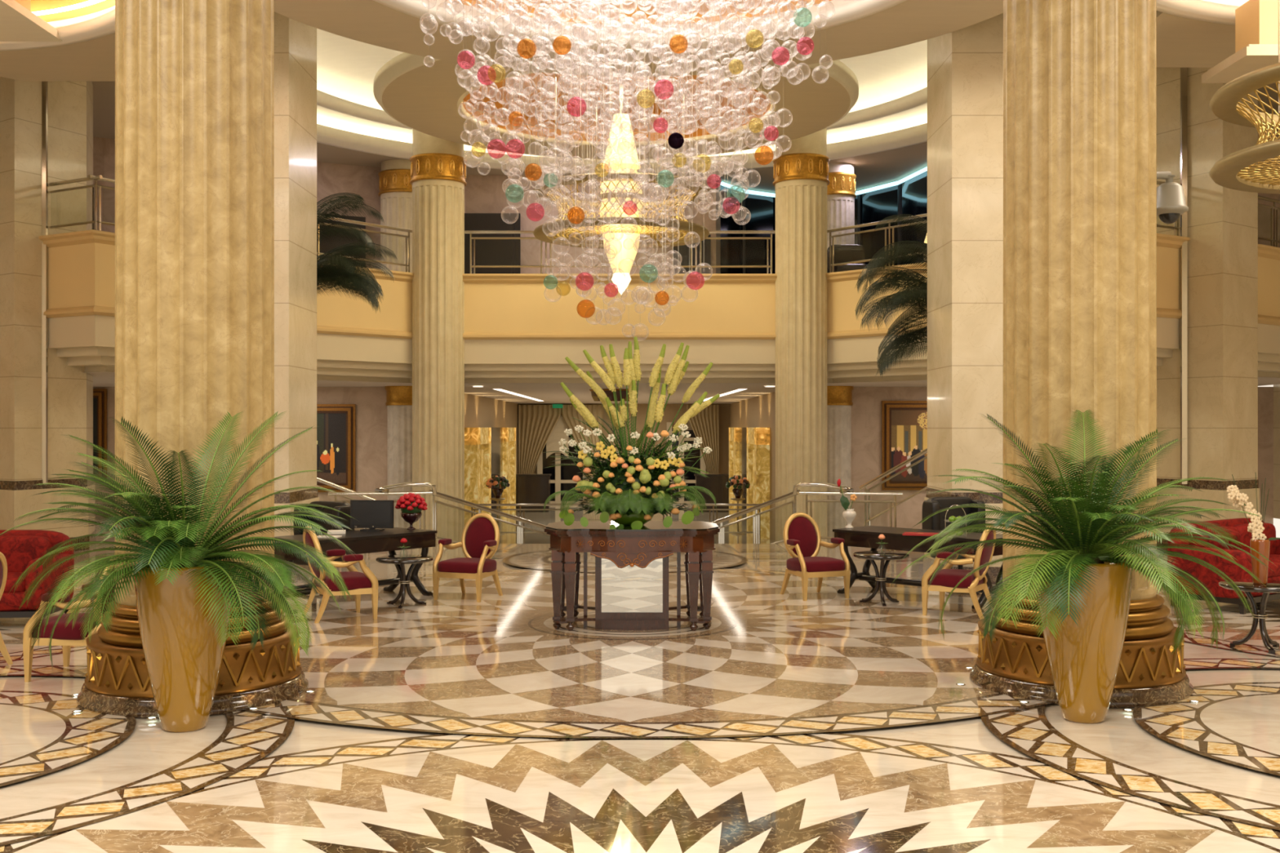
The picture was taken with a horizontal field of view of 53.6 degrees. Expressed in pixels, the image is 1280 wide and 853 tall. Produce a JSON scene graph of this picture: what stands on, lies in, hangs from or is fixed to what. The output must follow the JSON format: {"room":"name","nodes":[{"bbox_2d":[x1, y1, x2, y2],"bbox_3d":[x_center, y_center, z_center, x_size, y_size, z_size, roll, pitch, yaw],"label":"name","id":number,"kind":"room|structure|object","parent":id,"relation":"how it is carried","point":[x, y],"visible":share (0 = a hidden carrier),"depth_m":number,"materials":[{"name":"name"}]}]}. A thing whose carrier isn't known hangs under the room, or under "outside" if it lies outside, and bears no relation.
{"room":"hotel lobby","nodes":[
{"label":"hotel lobby","id":0,"kind":"room"},
{"bbox_2d":[133,559,233,732],"bbox_3d":[-3.030,1.450,8.430,0.628,1.100,0.628,0,0,0],"label":"pot","id":1,"kind":"object","parent":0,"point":[184,658],"depth_m":8.21,"materials":[{"name":"yellow paint"}]},
{"bbox_2d":[93,386,406,542],"bbox_3d":[-9.300,1.000,28.000,9.400,3.800,0.001,0,0,0],"label":"wall","id":2,"kind":"structure","parent":0,"point":[371,411],"depth_m":28.00,"materials":[{"name":"beige stone"}]},
{"bbox_2d":[93,388,106,478],"bbox_3d":[-12.584,0.169,27.930,1.632,2.045,0.100,0,0,0],"label":"framed painting","id":3,"kind":"object","parent":2,"relation":"attached to","point":[100,395],"visible":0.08,"depth_m":27.94,"materials":[{"name":"wood"}]},
{"bbox_2d":[316,404,355,492],"bbox_3d":[-7.216,0.456,27.930,1.869,1.942,0.100,0,0,0],"label":"framed painting","id":4,"kind":"object","parent":2,"relation":"attached to","point":[335,423],"visible":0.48,"depth_m":27.95,"materials":[{"name":"paint"}]},
{"bbox_2d":[385,386,412,528],"bbox_3d":[-5.120,1.000,27.800,0.940,3.800,0.940,0,0,0],"label":"column","id":5,"kind":"structure","parent":0,"point":[399,417],"depth_m":27.41,"materials":[{"name":"white stone"}]},
{"bbox_2d":[93,137,720,273],"bbox_3d":[-6.204,-4.460,28.173,17.066,2.960,1.719,0,0,-19],"label":"wall","id":6,"kind":"structure","parent":0,"point":[482,193],"depth_m":29.84,"materials":[{"name":"beige paint"}]},
{"bbox_2d":[316,213,365,267],"bbox_3d":[-6.875,-4.025,28.260,1.530,1.450,0.001,0,0,-28],"label":"door","id":7,"kind":"structure","parent":6,"relation":"in","point":[323,248],"depth_m":28.35,"materials":[{"name":"brown wood"}]},
{"bbox_2d":[464,213,520,273],"bbox_3d":[-3.451,-3.983,29.505,1.324,2.005,0.150,0,0,0],"label":"door","id":8,"kind":"structure","parent":6,"relation":"in","point":[487,251],"depth_m":29.45,"materials":[{"name":"brown wood"}]},
{"bbox_2d":[673,235,711,273],"bbox_3d":[1.223,-3.756,29.805,0.878,1.553,0.150,0,0,0],"label":"door","id":9,"kind":"structure","parent":6,"relation":"in","point":[684,256],"depth_m":29.75,"materials":[{"name":"brown wood"}]},
{"bbox_2d":[464,393,518,474],"bbox_3d":[-4.600,1.000,38.000,0.001,3.800,20.000,0,0,0],"label":"wall","id":10,"kind":"structure","parent":0,"point":[480,411],"depth_m":39.11,"materials":[{"name":"paint"}]},
{"bbox_2d":[464,427,491,525],"bbox_3d":[-4.405,1.450,34.500,0.350,2.900,3.000,0,0,0],"label":"light panel","id":11,"kind":"object","parent":10,"relation":"attached to","point":[477,441],"visible":0.66,"depth_m":33.00,"materials":[{"name":"gold stone"}]},
{"bbox_2d":[491,427,502,522],"bbox_3d":[-4.455,1.450,38.100,0.250,2.900,3.600,0,0,0],"label":"wall panel","id":12,"kind":"object","parent":10,"relation":"attached to","point":[496,433],"visible":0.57,"depth_m":38.28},
{"bbox_2d":[502,427,515,519],"bbox_3d":[-4.405,1.450,41.700,0.350,2.900,3.000,0,0,0],"label":"light panel","id":13,"kind":"object","parent":10,"relation":"attached to","point":[508,433],"visible":0.57,"depth_m":41.64,"materials":[{"name":"gold stone"}]},
{"bbox_2d":[516,404,561,474],"bbox_3d":[-3.798,0.975,47.540,1.696,3.650,0.736,0,0,0],"label":"curtain","id":14,"kind":"object","parent":10,"relation":"hanging from","point":[536,423],"visible":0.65,"depth_m":47.54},
{"bbox_2d":[373,52,858,159],"bbox_3d":[-0.400,-5.820,22.000,8.280,0.660,8.280,0,0,0],"label":"ceiling","id":15,"kind":"structure","parent":0,"point":[423,99],"depth_m":22.99,"materials":[{"name":"beige paint"}]},
{"bbox_2d":[533,73,709,294],"bbox_3d":[-0.324,-4.200,22.000,3.060,3.800,3.060,0,0,0],"label":"chandelier","id":16,"kind":"object","parent":15,"relation":"hanging from","point":[619,278],"visible":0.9,"depth_m":21.68,"materials":[{"name":"brown metal"}]},
{"bbox_2d":[316,28,927,173],"bbox_3d":[-0.400,-6.510,21.800,15.700,1.220,15.700,0,0,0],"label":"ceiling","id":17,"kind":"structure","parent":0,"point":[890,110],"depth_m":25.99,"materials":[{"name":"beige paint"}]},
{"bbox_2d":[518,404,729,503],"bbox_3d":[-0.600,1.000,48.000,8.000,3.800,0.001,0,0,0],"label":"wall","id":18,"kind":"structure","parent":0,"point":[670,411],"depth_m":48.01,"materials":[{"name":"paint"}]},
{"bbox_2d":[537,434,588,503],"bbox_3d":[-2.920,1.350,47.880,1.926,3.100,0.160,0,0,0],"label":"window","id":19,"kind":"structure","parent":18,"relation":"in","point":[561,478],"depth_m":47.90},
{"bbox_2d":[546,415,568,458],"bbox_3d":[-3.107,0.357,47.660,0.840,1.645,0.059,0,0,0],"label":"blind","id":20,"kind":"object","parent":19,"relation":"attached to","point":[552,444],"visible":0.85,"depth_m":47.65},
{"bbox_2d":[666,422,706,503],"bbox_3d":[1.744,1.350,47.880,1.472,3.100,0.160,0,0,0],"label":"window","id":21,"kind":"structure","parent":18,"relation":"in","point":[691,479],"depth_m":47.90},
{"bbox_2d":[0,0,1248,81],"bbox_3d":[0.000,-5.700,7.250,28.000,1.400,22.500,0,0,0],"label":"ceiling","id":22,"kind":"structure","parent":0,"point":[1181,42],"depth_m":16.46,"materials":[{"name":"beige paint"}]},
{"bbox_2d":[0,0,62,41],"bbox_3d":[-9.025,-5.240,14.325,3.150,0.520,4.050,0,0,0],"label":"ceiling panel","id":23,"kind":"object","parent":22,"relation":"hanging from","point":[18,23],"visible":1,"depth_m":15.80,"materials":[{"name":"beige paint"}]},
{"bbox_2d":[0,8,115,51],"bbox_3d":[-8.950,-5.043,13.000,7.520,0.155,7.520,0,0,0],"label":"trim","id":24,"kind":"structure","parent":22,"relation":"attached to","point":[104,25],"depth_m":16.13,"materials":[{"name":"white paint"}]},
{"bbox_2d":[419,0,835,341],"bbox_3d":[-0.120,-3.454,13.100,4.395,5.092,4.395,0,0,3],"label":"chandelier","id":25,"kind":"object","parent":22,"relation":"hanging from","point":[676,140],"visible":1,"depth_m":13.07,"materials":[{"name":"clear glass"}]},
{"bbox_2d":[373,0,906,49],"bbox_3d":[0.000,-5.043,13.200,6.920,0.155,6.920,0,0,0],"label":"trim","id":26,"kind":"structure","parent":22,"relation":"attached to","point":[855,10],"depth_m":15.97,"materials":[{"name":"white paint"}]},
{"bbox_2d":[1156,0,1239,25],"bbox_3d":[8.300,-5.043,12.000,7.520,0.155,7.520,0,0,0],"label":"light","id":27,"kind":"object","parent":22,"relation":"attached to","point":[1197,10],"depth_m":15.25,"materials":[{"name":"white paint"}]},
{"bbox_2d":[1201,0,1278,83],"bbox_3d":[8.525,-4.600,14.875,3.350,0.800,1.150,0,0,0],"label":"ceiling panel","id":28,"kind":"object","parent":22,"relation":"hanging from","point":[1256,21],"visible":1,"depth_m":14.64,"materials":[{"name":"beige paint"}]},
{"bbox_2d":[1208,0,1279,194],"bbox_3d":[7.450,-3.801,12.600,3.264,2.398,3.264,0,0,0],"label":"chandelier","id":29,"kind":"object","parent":22,"relation":"hanging from","point":[1228,172],"visible":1,"depth_m":12.84,"materials":[{"name":"brown metal"}]},
{"bbox_2d":[498,506,773,543],"bbox_3d":[0.000,2.675,35.900,32.000,1.050,28.200,0,0,0],"label":"floor","id":30,"kind":"structure","parent":0,"point":[553,516],"depth_m":38.21,"materials":[{"name":"beige stone"}]},
{"bbox_2d":[409,128,466,543],"bbox_3d":[-3.980,-1.520,25.000,1.275,8.840,1.275,0,0,-24],"label":"fluted column","id":31,"kind":"structure","parent":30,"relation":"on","point":[437,165],"depth_m":24.58,"materials":[{"name":"stone"}]},
{"bbox_2d":[428,489,550,546],"bbox_3d":[-2.575,2.018,23.400,0.076,1.964,4.986,0,0,22],"label":"railing","id":32,"kind":"object","parent":30,"relation":"on","point":[480,508],"visible":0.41,"depth_m":22.66,"materials":[{"name":"metal"}]},
{"bbox_2d":[471,503,595,539],"bbox_3d":[-2.475,2.435,32.800,3.990,0.930,0.057,0,0,0],"label":"railing","id":33,"kind":"object","parent":30,"relation":"on","point":[482,504],"visible":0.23,"depth_m":32.78,"materials":[{"name":"metal"}]},
{"bbox_2d":[515,474,551,511],"bbox_3d":[-3.705,2.260,43.850,1.230,1.280,0.800,0,0,0],"label":"reception desk","id":34,"kind":"object","parent":30,"relation":"on","point":[530,488],"visible":0.79,"depth_m":43.50,"materials":[{"name":"brown wood"}]},
{"bbox_2d":[693,474,728,511],"bbox_3d":[2.505,2.260,43.850,1.230,1.280,0.800,0,0,0],"label":"reception desk","id":35,"kind":"object","parent":30,"relation":"on","point":[715,483],"visible":0.61,"depth_m":43.50,"materials":[{"name":"brown wood"}]},
{"bbox_2d":[662,503,760,539],"bbox_3d":[1.300,2.435,32.800,3.840,0.930,0.057,0,0,0],"label":"railing","id":36,"kind":"object","parent":30,"relation":"on","point":[673,504],"visible":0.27,"depth_m":32.78,"materials":[{"name":"metal"}]},
{"bbox_2d":[725,475,750,534],"bbox_3d":[2.646,2.097,34.401,0.603,1.606,0.628,0,0,-33],"label":"stand","id":37,"kind":"object","parent":30,"relation":"on","point":[737,490],"visible":1,"depth_m":34.29,"materials":[{"name":"brown metal"}]},
{"bbox_2d":[711,489,800,543],"bbox_3d":[1.800,2.017,23.200,0.076,1.966,4.560,0,0,-22],"label":"railing","id":38,"kind":"object","parent":30,"relation":"on","point":[755,517],"visible":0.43,"depth_m":22.53,"materials":[{"name":"metal"}]},
{"bbox_2d":[772,128,830,543],"bbox_3d":[3.180,-1.520,25.000,1.275,8.840,1.275,0,0,24],"label":"fluted column","id":39,"kind":"structure","parent":30,"relation":"on","point":[801,171],"depth_m":24.57,"materials":[{"name":"stone"}]},
{"bbox_2d":[0,543,1279,852],"bbox_3d":[0.000,2.134,8.900,32.000,0.332,25.800,0,0,0],"label":"floor","id":40,"kind":"structure","parent":0,"point":[828,722],"depth_m":8.02,"materials":[{"name":"beige stone"}]},
{"bbox_2d":[0,551,13,664],"bbox_3d":[-5.639,1.509,10.470,0.685,0.993,0.678,0,0,5],"label":"armchair","id":41,"kind":"object","parent":40,"relation":"on","point":[3,564],"visible":0.98,"depth_m":10.64,"materials":[{"name":"beige wood"}]},
{"bbox_2d":[0,529,74,617],"bbox_3d":[-7.000,1.545,12.955,2.100,0.929,0.940,0,0,-5],"label":"velvet sofa","id":42,"kind":"object","parent":40,"relation":"on","point":[20,548],"visible":0.56,"depth_m":13.10,"materials":[{"name":"red fabric"}]},
{"bbox_2d":[3,572,26,592],"bbox_3d":[-6.560,1.580,12.905,0.860,0.184,0.700,0,0,-5],"label":"seat cushion","id":43,"kind":"object","parent":42,"relation":"on","point":[12,577],"depth_m":12.61,"materials":[{"name":"red fabric"}]},
{"bbox_2d":[0,535,52,572],"bbox_3d":[-6.584,1.340,13.204,0.850,0.420,0.220,0,0,-5],"label":"cushion","id":44,"kind":"object","parent":42,"relation":"on","point":[18,551],"depth_m":13.11,"materials":[{"name":"red fabric"}]},
{"bbox_2d":[0,76,96,551],"bbox_3d":[-10.556,-1.970,20.790,3.041,7.940,2.508,0,0,0],"label":"wall","id":45,"kind":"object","parent":40,"relation":"on","point":[46,127],"visible":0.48,"depth_m":19.96,"materials":[{"name":"stone"}]},
{"bbox_2d":[22,560,115,681],"bbox_3d":[-4.489,1.509,10.220,0.685,0.993,0.678,0,0,5],"label":"armchair","id":46,"kind":"object","parent":40,"relation":"on","point":[72,635],"visible":0.34,"depth_m":9.96,"materials":[{"name":"beige wood"}]},
{"bbox_2d":[0,410,359,732],"bbox_3d":[-3.058,0.940,8.222,2.385,2.120,1.463,0,0,-6],"label":"potted palm","id":47,"kind":"object","parent":40,"relation":"on","point":[185,592],"visible":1,"depth_m":8.19,"materials":[{"name":"green plant"}]},
{"bbox_2d":[76,0,308,718],"bbox_3d":[-3.330,-1.500,9.500,1.692,7.000,1.692,0,0,0],"label":"fluted column","id":48,"kind":"structure","parent":40,"relation":"on","point":[194,79],"depth_m":9.05,"materials":[{"name":"stone"}]},
{"bbox_2d":[274,12,319,583],"bbox_3d":[-5.445,-1.970,16.900,1.996,7.940,1.463,0,0,0],"label":"pier","id":49,"kind":"object","parent":40,"relation":"on","point":[295,42],"visible":0.22,"depth_m":16.45,"materials":[{"name":"stone"}]},
{"bbox_2d":[288,501,354,590],"bbox_3d":[-3.925,1.452,15.322,0.742,1.095,0.643,0,0,29],"label":"desk chair","id":50,"kind":"object","parent":40,"relation":"on","point":[344,507],"visible":0.24,"depth_m":15.42,"materials":[{"name":"black leather"}]},
{"bbox_2d":[301,525,378,622],"bbox_3d":[-3.144,1.509,13.184,0.685,0.993,0.678,0,0,-31],"label":"armchair","id":51,"kind":"object","parent":40,"relation":"on","point":[357,583],"visible":0.74,"depth_m":13.02,"materials":[{"name":"beige wood"}]},
{"bbox_2d":[274,527,437,614],"bbox_3d":[-3.377,1.616,14.422,0.816,0.792,2.132,0,0,39],"label":"writing desk","id":52,"kind":"object","parent":40,"relation":"on","point":[358,541],"visible":0.42,"depth_m":14.48,"materials":[{"name":"black wood"}]},
{"bbox_2d":[350,499,393,531],"bbox_3d":[-3.172,1.040,15.010,0.520,0.360,0.180,0,0,7],"label":"computer monitor","id":53,"kind":"object","parent":52,"relation":"on","point":[371,515],"visible":1,"depth_m":14.98,"materials":[{"name":"black plastic"}]},
{"bbox_2d":[395,493,427,529],"bbox_3d":[-2.745,1.001,15.200,0.372,0.438,0.376,0,0,-35],"label":"bouquet","id":54,"kind":"object","parent":52,"relation":"on","point":[411,505],"visible":1,"depth_m":15.10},
{"bbox_2d":[316,192,397,310],"bbox_3d":[-4.996,-0.718,18.616,2.911,5.439,1.912,0,0,0],"label":"palm","id":55,"kind":"object","parent":40,"relation":"on","point":[348,278],"visible":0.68,"depth_m":18.33,"materials":[{"name":"green plant"}]},
{"bbox_2d":[328,491,432,548],"bbox_3d":[-4.250,1.525,20.750,1.672,0.950,0.057,0,0,-12],"label":"railing","id":56,"kind":"object","parent":40,"relation":"on","point":[362,493],"visible":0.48,"depth_m":20.75,"materials":[{"name":"metal"}]},
{"bbox_2d":[375,554,433,608],"bbox_3d":[-2.620,1.722,14.100,0.630,0.555,0.630,0,0,0],"label":"pedestal side table","id":57,"kind":"object","parent":40,"relation":"on","point":[412,559],"visible":0.99,"depth_m":14.04,"materials":[{"name":"brown wood"}]},
{"bbox_2d":[432,512,502,602],"bbox_3d":[-1.974,1.509,14.727,0.678,0.993,0.685,0,0,21],"label":"armchair","id":58,"kind":"object","parent":40,"relation":"on","point":[480,538],"visible":1,"depth_m":14.68,"materials":[{"name":"red fabric"}]},
{"bbox_2d":[544,520,719,631],"bbox_3d":[-0.078,1.491,12.780,1.740,1.018,1.200,0,0,0],"label":"table","id":59,"kind":"object","parent":40,"relation":"on","point":[632,564],"visible":0.99,"depth_m":12.38,"materials":[{"name":"brown wood"}]},
{"bbox_2d":[608,512,653,525],"bbox_3d":[-0.088,0.912,12.780,0.480,0.140,0.480,0,0,0],"label":"bowl","id":60,"kind":"object","parent":59,"relation":"on","point":[626,520],"depth_m":12.59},
{"bbox_2d":[542,336,719,528],"bbox_3d":[-0.090,0.052,12.671,1.855,1.935,1.278,0,0,0],"label":"flower arrangement","id":61,"kind":"object","parent":59,"relation":"on","point":[631,490],"visible":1,"depth_m":12.55,"materials":[{"name":"plant"}]},
{"bbox_2d":[601,558,662,612],"bbox_3d":[-0.078,1.540,12.430,0.600,0.540,0.020,0,0,0],"label":"mirror","id":62,"kind":"object","parent":59,"relation":"attached to","point":[635,588],"depth_m":12.42,"materials":[{"name":"mirror"}]},
{"bbox_2d":[780,512,850,600],"bbox_3d":[2.026,1.509,14.852,0.678,0.993,0.685,0,0,-22],"label":"armchair","id":63,"kind":"object","parent":40,"relation":"on","point":[802,541],"visible":1,"depth_m":14.81,"materials":[{"name":"red fabric"}]},
{"bbox_2d":[799,491,902,550],"bbox_3d":[3.450,1.525,20.750,1.672,0.950,0.057,0,0,12],"label":"railing","id":64,"kind":"object","parent":40,"relation":"on","point":[806,493],"visible":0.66,"depth_m":20.71,"materials":[{"name":"metal"}]},
{"bbox_2d":[853,551,909,606],"bbox_3d":[2.710,1.708,14.250,0.620,0.585,0.620,0,0,0],"label":"pedestal side table","id":65,"kind":"object","parent":40,"relation":"on","point":[872,556],"visible":0.98,"depth_m":14.20,"materials":[{"name":"brown wood"}]},
{"bbox_2d":[855,213,927,376],"bbox_3d":[4.509,-0.556,18.649,2.997,5.115,1.672,0,0,-14],"label":"palm","id":66,"kind":"object","parent":40,"relation":"on","point":[904,296],"visible":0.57,"depth_m":18.30,"materials":[{"name":"green plant"}]},
{"bbox_2d":[832,525,1003,608],"bbox_3d":[3.307,1.616,14.750,0.818,0.792,2.044,0,0,-45],"label":"writing desk","id":67,"kind":"object","parent":40,"relation":"on","point":[867,536],"visible":0.52,"depth_m":14.76,"materials":[{"name":"black wood"}]},
{"bbox_2d":[922,496,985,569],"bbox_3d":[3.960,1.435,15.704,0.742,1.130,0.643,0,0,-14],"label":"desk chair","id":68,"kind":"object","parent":40,"relation":"on","point":[936,522],"visible":0.34,"depth_m":15.83,"materials":[{"name":"black leather"}]},
{"bbox_2d":[921,524,995,619],"bbox_3d":[3.405,1.509,13.418,0.685,0.993,0.678,0,0,32],"label":"armchair","id":69,"kind":"object","parent":40,"relation":"on","point":[947,579],"visible":0.75,"depth_m":13.24,"materials":[{"name":"red fabric"}]},
{"bbox_2d":[923,13,1003,584],"bbox_3d":[5.095,-1.970,16.900,2.309,7.940,1.463,0,0,0],"label":"pier","id":70,"kind":"object","parent":40,"relation":"on","point":[965,66],"visible":0.22,"depth_m":16.20,"materials":[{"name":"stone"}]},
{"bbox_2d":[968,0,1194,708],"bbox_3d":[3.400,-1.500,9.820,1.692,7.000,1.692,0,0,0],"label":"fluted column","id":71,"kind":"structure","parent":40,"relation":"on","point":[1080,76],"depth_m":9.36,"materials":[{"name":"stone"}]},
{"bbox_2d":[1156,171,1188,223],"bbox_3d":[4.271,-1.887,10.400,0.440,0.430,0.290,0,0,0],"label":"camera","id":72,"kind":"object","parent":71,"relation":"attached to","point":[1171,198],"visible":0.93,"depth_m":10.32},
{"bbox_2d":[892,409,1276,723],"bbox_3d":[3.044,0.931,8.543,2.482,2.138,1.548,0,0,-5],"label":"potted palm","id":73,"kind":"object","parent":40,"relation":"on","point":[1083,592],"visible":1,"depth_m":8.44,"materials":[{"name":"green plant"}]},
{"bbox_2d":[1156,67,1259,550],"bbox_3d":[9.129,-1.970,20.793,1.609,7.940,2.508,0,0,0],"label":"wall","id":74,"kind":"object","parent":40,"relation":"on","point":[1207,391],"visible":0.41,"depth_m":20.04,"materials":[{"name":"stone"}]},
{"bbox_2d":[1167,517,1279,614],"bbox_3d":[6.977,1.545,14.454,2.100,0.929,0.940,0,0,-38],"label":"velvet sofa","id":75,"kind":"object","parent":40,"relation":"on","point":[1211,580],"visible":0.49,"depth_m":13.88,"materials":[{"name":"red fabric"}]},
{"bbox_2d":[1189,525,1239,550],"bbox_3d":[6.502,1.340,14.357,0.850,0.420,0.220,0,0,-38],"label":"cushion","id":76,"kind":"object","parent":75,"relation":"on","point":[1198,544],"depth_m":14.13,"materials":[{"name":"red fabric"}]},
{"bbox_2d":[1231,522,1275,554],"bbox_3d":[7.189,1.340,14.890,0.850,0.420,0.220,0,0,-38],"label":"cushion","id":77,"kind":"object","parent":75,"relation":"on","point":[1269,531],"depth_m":14.77,"materials":[{"name":"red fabric"}]},
{"bbox_2d":[1218,578,1279,653],"bbox_3d":[5.580,1.700,11.400,0.680,0.600,0.680,0,0,0],"label":"pedestal side table","id":78,"kind":"object","parent":40,"relation":"on","point":[1247,586],"visible":0.95,"depth_m":11.35,"materials":[{"name":"brown wood"}]},
{"bbox_2d":[1226,474,1279,584],"bbox_3d":[5.522,0.900,11.349,0.548,1.000,0.160,0,0,-2],"label":"vase","id":79,"kind":"object","parent":78,"relation":"on","point":[1262,545],"visible":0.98,"depth_m":11.32,"materials":[{"name":"orange glass"}]},
{"bbox_2d":[38,229,1279,382],"bbox_3d":[0.006,-1.960,22.540,27.137,2.120,6.419,0,0,0],"label":"balcony","id":80,"kind":"object","parent":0,"point":[513,333],"visible":0.3,"depth_m":24.95,"materials":[{"name":"paint"}]},
{"bbox_2d":[48,175,102,230],"bbox_3d":[-9.041,-3.460,19.985,1.642,0.880,0.057,0,0,30],"label":"railing","id":81,"kind":"object","parent":80,"relation":"on","point":[97,177],"visible":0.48,"depth_m":19.82,"materials":[{"name":"metal"}]},
{"bbox_2d":[88,174,115,231],"bbox_3d":[-7.920,-3.460,20.466,0.057,0.880,2.194,0,0,32],"label":"railing","id":82,"kind":"object","parent":80,"relation":"on","point":[100,222],"visible":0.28,"depth_m":19.68,"materials":[{"name":"metal"}]},
{"bbox_2d":[316,216,412,272],"bbox_3d":[-5.954,-3.460,23.164,0.057,0.880,4.783,0,0,38],"label":"railing","id":83,"kind":"object","parent":80,"relation":"on","point":[408,231],"visible":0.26,"depth_m":24.43,"materials":[{"name":"metal"}]},
{"bbox_2d":[464,231,775,273],"bbox_3d":[-0.375,-3.460,25.100,6.190,0.880,0.057,0,0,0],"label":"railing","id":84,"kind":"object","parent":80,"relation":"on","point":[767,266],"visible":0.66,"depth_m":25.09,"materials":[{"name":"metal"}]},
{"bbox_2d":[826,213,927,272],"bbox_3d":[5.150,-3.460,23.175,0.057,0.880,4.761,0,0,-38],"label":"railing","id":85,"kind":"object","parent":80,"relation":"on","point":[922,215],"visible":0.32,"depth_m":24.32,"materials":[{"name":"metal"}]},
{"bbox_2d":[1257,195,1279,247],"bbox_3d":[11.250,-3.460,21.950,3.380,0.880,0.057,0,0,-37],"label":"railing","id":86,"kind":"object","parent":80,"relation":"on","point":[1274,201],"visible":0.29,"depth_m":21.57,"materials":[{"name":"metal"}]},
{"bbox_2d":[84,371,1279,404],"bbox_3d":[0.000,-0.900,34.223,27.000,0.001,27.554,0,0,0],"label":"ceiling","id":87,"kind":"structure","parent":0,"point":[548,393],"depth_m":28.96,"materials":[{"name":"white paint"}]},
{"bbox_2d":[561,404,603,502],"bbox_3d":[-2.111,0.975,47.490,1.666,3.650,0.723,0,0,0],"label":"curtain","id":88,"kind":"object","parent":87,"relation":"hanging from","point":[568,411],"visible":0.24,"depth_m":47.49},
{"bbox_2d":[686,404,719,474],"bbox_3d":[2.386,0.975,47.540,1.272,3.650,0.552,0,0,0],"label":"curtain","id":89,"kind":"object","parent":87,"relation":"hanging from","point":[704,424],"visible":0.61,"depth_m":47.54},
{"bbox_2d":[92,81,1279,193],"bbox_3d":[0.000,-5.940,23.850,28.000,0.001,19.300,0,0,0],"label":"ceiling","id":90,"kind":"structure","parent":0,"point":[877,169],"depth_m":28.34,"materials":[{"name":"paint"}]},
{"bbox_2d":[720,166,927,197],"bbox_3d":[4.924,-5.860,30.459,5.314,0.100,2.753,0,0,28],"label":"light","id":91,"kind":"object","parent":90,"relation":"attached to","point":[924,170],"visible":0.59,"depth_m":30.91,"materials":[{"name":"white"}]},
{"bbox_2d":[729,391,775,542],"bbox_3d":[3.400,1.000,38.000,0.001,3.800,20.000,0,0,0],"label":"wall","id":92,"kind":"structure","parent":0,"point":[759,411],"depth_m":34.59,"materials":[{"name":"paint"}]},
{"bbox_2d":[728,427,739,519],"bbox_3d":[3.205,1.450,41.700,0.350,2.900,3.000,0,0,0],"label":"light panel","id":93,"kind":"object","parent":92,"relation":"attached to","point":[734,433],"visible":0.49,"depth_m":41.42,"materials":[{"name":"gold stone"}]},
{"bbox_2d":[739,427,746,526],"bbox_3d":[3.255,1.450,38.100,0.250,2.900,3.600,0,0,0],"label":"wall panel","id":94,"kind":"object","parent":92,"relation":"attached to","point":[743,431],"visible":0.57,"depth_m":38.39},
{"bbox_2d":[746,427,769,538],"bbox_3d":[3.205,1.450,34.500,0.350,2.900,3.000,0,0,0],"label":"light panel","id":95,"kind":"object","parent":92,"relation":"attached to","point":[757,438],"visible":0.84,"depth_m":33.00,"materials":[{"name":"gold stone"}]},
{"bbox_2d":[720,171,927,273],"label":"window","id":96,"kind":"structure","parent":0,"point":[909,197],"depth_m":31.35,"materials":[{"name":"black glass"}]},
{"bbox_2d":[826,386,853,542],"bbox_3d":[4.211,1.000,27.800,0.940,3.800,0.940,0,0,0],"label":"column","id":97,"kind":"structure","parent":0,"point":[838,417],"depth_m":27.41,"materials":[{"name":"white stone"}]},
{"bbox_2d":[831,386,1273,528],"bbox_3d":[8.700,1.000,28.000,10.600,3.800,0.001,0,0,0],"label":"wall","id":98,"kind":"structure","parent":0,"point":[866,409],"depth_m":28.00,"materials":[{"name":"beige stone"}]},
{"bbox_2d":[881,400,927,490],"bbox_3d":[6.470,0.397,27.930,2.260,1.971,0.100,0,0,0],"label":"framed painting","id":99,"kind":"object","parent":98,"relation":"attached to","point":[904,423],"visible":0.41,"depth_m":27.95,"materials":[{"name":"wood"}]},
{"bbox_2d":[1035,556,1132,723],"bbox_3d":[3.040,1.450,8.680,0.628,1.100,0.628,0,0,0],"label":"pot","id":100,"kind":"object","parent":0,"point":[1084,660],"depth_m":8.47,"materials":[{"name":"yellow paint"}]},
{"bbox_2d":[1257,129,1279,247],"bbox_3d":[10.300,-4.460,26.351,8.184,2.960,0.221,0,0,27],"label":"wall","id":101,"kind":"structure","parent":0,"point":[1264,213],"depth_m":25.30,"materials":[{"name":"beige paper"}]},
{"bbox_2d":[1273,384,1279,519],"bbox_3d":[14.000,-2.200,12.000,0.001,8.400,32.000,0,0,0],"label":"wall","id":102,"kind":"structure","parent":0,"point":[1276,387],"depth_m":27.83,"materials":[{"name":"stone"}]},
{"label":"floor","id":103,"kind":"structure","parent":0,"visible":0},
{"bbox_2d":[377,159,412,272],"bbox_3d":[-5.298,-4.460,28.600,1.375,2.960,1.375,0,0,13],"label":"fluted column","id":104,"kind":"structure","parent":103,"relation":"on","point":[395,188],"depth_m":28.09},
{"bbox_2d":[826,162,856,249],"bbox_3d":[4.441,-4.460,28.800,1.075,2.960,1.075,0,0,-16],"label":"fluted column","id":105,"kind":"structure","parent":103,"relation":"on","point":[841,189],"depth_m":28.40,"materials":[{"name":"white stone"}]},
{"bbox_2d":[826,244,868,272],"bbox_3d":[4.344,-3.417,26.438,0.800,0.875,0.825,0,0,0],"label":"armchair","id":106,"kind":"object","parent":103,"relation":"on","point":[842,253],"visible":0.38,"depth_m":26.63,"materials":[{"name":"brown wood"}]},
{"bbox_3d":[5.750,0.682,21.925,1.343,0.835,0.127,0,0,0],"label":"railing","id":107,"kind":"object","parent":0,"visible":0},
{"bbox_2d":[858,448,927,526],"bbox_3d":[4.525,1.005,21.925,1.495,1.589,0.067,0,0,-2],"label":"railing","id":108,"kind":"object","parent":107,"relation":"attached to","point":[864,486],"visible":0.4,"depth_m":21.90,"materials":[{"name":"metal"}]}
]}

